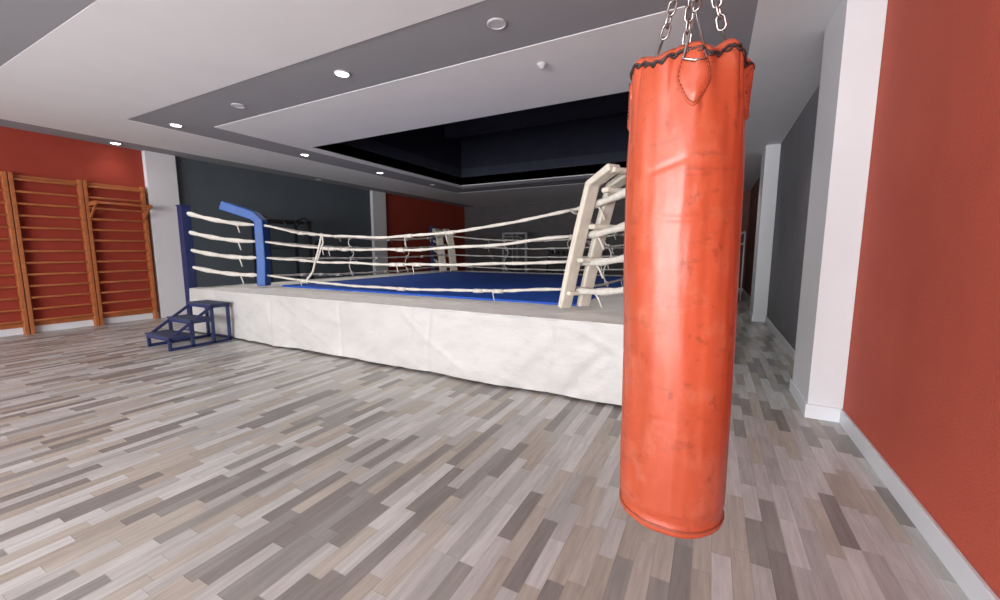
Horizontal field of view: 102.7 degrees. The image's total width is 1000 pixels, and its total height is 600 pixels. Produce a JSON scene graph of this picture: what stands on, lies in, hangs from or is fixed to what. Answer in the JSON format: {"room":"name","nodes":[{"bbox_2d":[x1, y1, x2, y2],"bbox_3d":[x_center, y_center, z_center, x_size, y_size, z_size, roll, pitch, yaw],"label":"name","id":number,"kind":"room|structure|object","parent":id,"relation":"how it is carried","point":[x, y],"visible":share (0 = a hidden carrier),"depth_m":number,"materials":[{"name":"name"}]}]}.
{"room":"exercise studio","nodes":[
{"label":"exercise studio","id":0,"kind":"room"},
{"bbox_2d":[0,126,464,322],"bbox_3d":[-6.769,-1.511,9.060,0.200,3.560,21.700,4,8,28],"label":"wall","id":1,"kind":"structure","parent":0,"point":[333,209],"depth_m":8.18,"materials":[{"name":"red paint"}]},
{"bbox_2d":[0,171,29,334],"bbox_3d":[-8.120,-0.694,6.192,0.110,2.646,0.855,4,8,28],"label":"wall bars","id":2,"kind":"object","parent":1,"relation":"attached to","point":[24,323],"visible":1,"depth_m":6.50,"materials":[{"name":"brown wood"}]},
{"bbox_2d":[6,172,99,333],"bbox_3d":[-7.716,-0.789,6.954,0.110,2.646,0.855,4,8,28],"label":"wall bars","id":3,"kind":"object","parent":1,"relation":"attached to","point":[94,316],"visible":1,"depth_m":6.90,"materials":[{"name":"brown wood"}]},
{"bbox_2d":[0,312,158,336],"bbox_3d":[-8.018,0.518,6.683,0.020,0.120,15.918,4,8,28],"label":"baseboard","id":4,"kind":"structure","parent":1,"relation":"attached to","point":[59,326],"depth_m":7.24,"materials":[{"name":"white"}]},
{"bbox_2d":[82,180,158,325],"bbox_3d":[-7.166,-0.876,7.660,0.422,2.646,0.890,4,8,28],"label":"wall bars","id":5,"kind":"object","parent":1,"relation":"attached to","point":[145,208],"visible":1,"depth_m":7.67,"materials":[{"name":"brown wood"}]},
{"bbox_2d":[141,150,186,317],"bbox_3d":[-6.963,-1.324,8.365,0.119,3.358,0.518,4,8,28],"label":"pillar","id":6,"kind":"structure","parent":1,"relation":"attached to","point":[160,174],"depth_m":8.29,"materials":[{"name":"white paint"}]},
{"bbox_2d":[370,190,387,274],"bbox_3d":[-4.128,-1.990,13.713,0.119,3.358,0.602,4,8,28],"label":"pillar","id":7,"kind":"structure","parent":1,"relation":"attached to","point":[377,199],"depth_m":13.57,"materials":[{"name":"white paint"}]},
{"bbox_2d":[0,0,840,206],"bbox_3d":[-1.733,-3.595,6.130,11.182,1.700,21.700,4,8,28],"label":"ceiling","id":8,"kind":"structure","parent":0,"point":[450,101],"depth_m":4.60,"materials":[{"name":"white paint"}]},
{"bbox_2d":[169,123,182,126],"bbox_3d":[-5.123,-2.762,6.326,0.170,0.014,0.170,4,8,28],"label":"recessed light","id":9,"kind":"object","parent":8,"relation":"in","point":[172,124],"depth_m":6.33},
{"bbox_2d":[231,103,245,107],"bbox_3d":[-3.582,-2.656,5.474,0.170,0.014,0.170,4,8,28],"label":"recessed light","id":10,"kind":"object","parent":8,"relation":"in","point":[236,105],"depth_m":5.45,"materials":[{"name":"white plastic"}]},
{"bbox_2d":[334,70,349,76],"bbox_3d":[-1.768,-2.532,4.480,0.170,0.014,0.170,4,8,28],"label":"recessed light","id":11,"kind":"object","parent":8,"relation":"in","point":[341,73],"depth_m":4.47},
{"bbox_2d":[487,18,505,29],"bbox_3d":[-0.029,-2.409,3.493,0.170,0.014,0.170,4,8,28],"label":"recessed light","id":12,"kind":"object","parent":8,"relation":"in","point":[494,23],"depth_m":3.48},
{"bbox_2d":[537,61,546,69],"bbox_3d":[0.444,-2.475,4.239,0.100,0.055,0.100,4,8,28],"label":"sensor","id":13,"kind":"object","parent":8,"relation":"attached to","point":[541,65],"visible":1,"depth_m":4.21,"materials":[{"name":"grey plastic"}]},
{"bbox_2d":[619,0,755,538],"bbox_3d":[0.579,-0.680,1.228,0.357,2.877,0.348,4,8,28],"label":"bag","id":14,"kind":"object","parent":8,"relation":"hanging from","point":[689,103],"visible":1,"depth_m":1.17,"materials":[{"name":"leather"}]},
{"bbox_2d":[0,292,968,599],"bbox_3d":[-1.733,0.632,6.657,11.582,0.100,22.100,4,8,28],"label":"floor","id":15,"kind":"structure","parent":0,"point":[236,468],"depth_m":2.37,"materials":[{"name":"laminate"}]},
{"bbox_2d":[145,300,231,351],"bbox_3d":[-4.677,0.358,6.024,0.664,0.600,0.846,4,8,28],"label":"steps","id":16,"kind":"structure","parent":15,"relation":"on","point":[169,336],"depth_m":5.97,"materials":[{"name":"blue metal"}]},
{"bbox_2d":[249,214,326,282],"bbox_3d":[-5.294,-0.956,9.930,0.921,2.242,1.800,4,8,28],"label":"power rack","id":17,"kind":"object","parent":15,"relation":"on","point":[298,222],"visible":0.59,"depth_m":10.01,"materials":[{"name":"black metal"}]},
{"bbox_2d":[175,163,625,404],"bbox_3d":[-0.412,-0.740,8.253,7.926,2.228,7.296,4,8,28],"label":"ring","id":18,"kind":"object","parent":15,"relation":"on","point":[556,333],"visible":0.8,"depth_m":4.94,"materials":[{"name":"white fabric"}]},
{"bbox_2d":[501,232,527,271],"bbox_3d":[0.442,-1.596,15.645,1.080,2.100,1.400,4,8,28],"label":"cable machine","id":19,"kind":"object","parent":15,"relation":"on","point":[504,233],"visible":0.5,"depth_m":15.84,"materials":[{"name":"grey metal"}]},
{"bbox_2d":[546,250,602,273],"bbox_3d":[2.824,-1.239,15.406,2.160,1.468,0.600,4,8,28],"label":"dumbbell rack","id":20,"kind":"object","parent":15,"relation":"on","point":[562,252],"visible":0.24,"depth_m":15.56,"materials":[{"name":"black metal"}]},
{"bbox_2d":[739,231,745,300],"bbox_3d":[6.276,-0.957,11.220,0.950,1.926,0.060,4,8,28],"label":"stair railing","id":21,"kind":"object","parent":15,"relation":"on","point":[743,232],"visible":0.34,"depth_m":10.98,"materials":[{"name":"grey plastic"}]},
{"bbox_2d":[464,190,750,287],"bbox_3d":[3.365,-2.382,16.047,11.582,3.560,0.200,4,8,28],"label":"wall","id":22,"kind":"structure","parent":0,"point":[475,216],"depth_m":16.89,"materials":[{"name":"paint"}]},
{"bbox_2d":[744,0,999,598],"bbox_3d":[3.303,-0.856,3.801,0.200,3.560,21.700,4,8,28],"label":"wall","id":23,"kind":"structure","parent":0,"point":[922,386],"depth_m":2.10,"materials":[{"name":"red paint"}]},
{"bbox_2d":[748,144,780,321],"bbox_3d":[5.255,-1.276,7.975,0.248,3.358,0.730,4,8,28],"label":"pillar","id":24,"kind":"structure","parent":23,"relation":"attached to","point":[770,160],"depth_m":7.69,"materials":[{"name":"white paint"}]},
{"bbox_2d":[789,0,887,422],"bbox_3d":[2.850,-0.710,3.438,0.248,3.358,0.758,4,8,28],"label":"pillar","id":25,"kind":"structure","parent":23,"relation":"attached to","point":[854,34],"depth_m":3.18,"materials":[{"name":"white paint"}]},
{"bbox_2d":[743,288,999,599],"bbox_3d":[3.206,0.844,4.065,0.020,0.120,21.700,4,8,28],"label":"baseboard","id":26,"kind":"structure","parent":23,"relation":"attached to","point":[969,580],"depth_m":2.01,"materials":[{"name":"white"}]}
]}

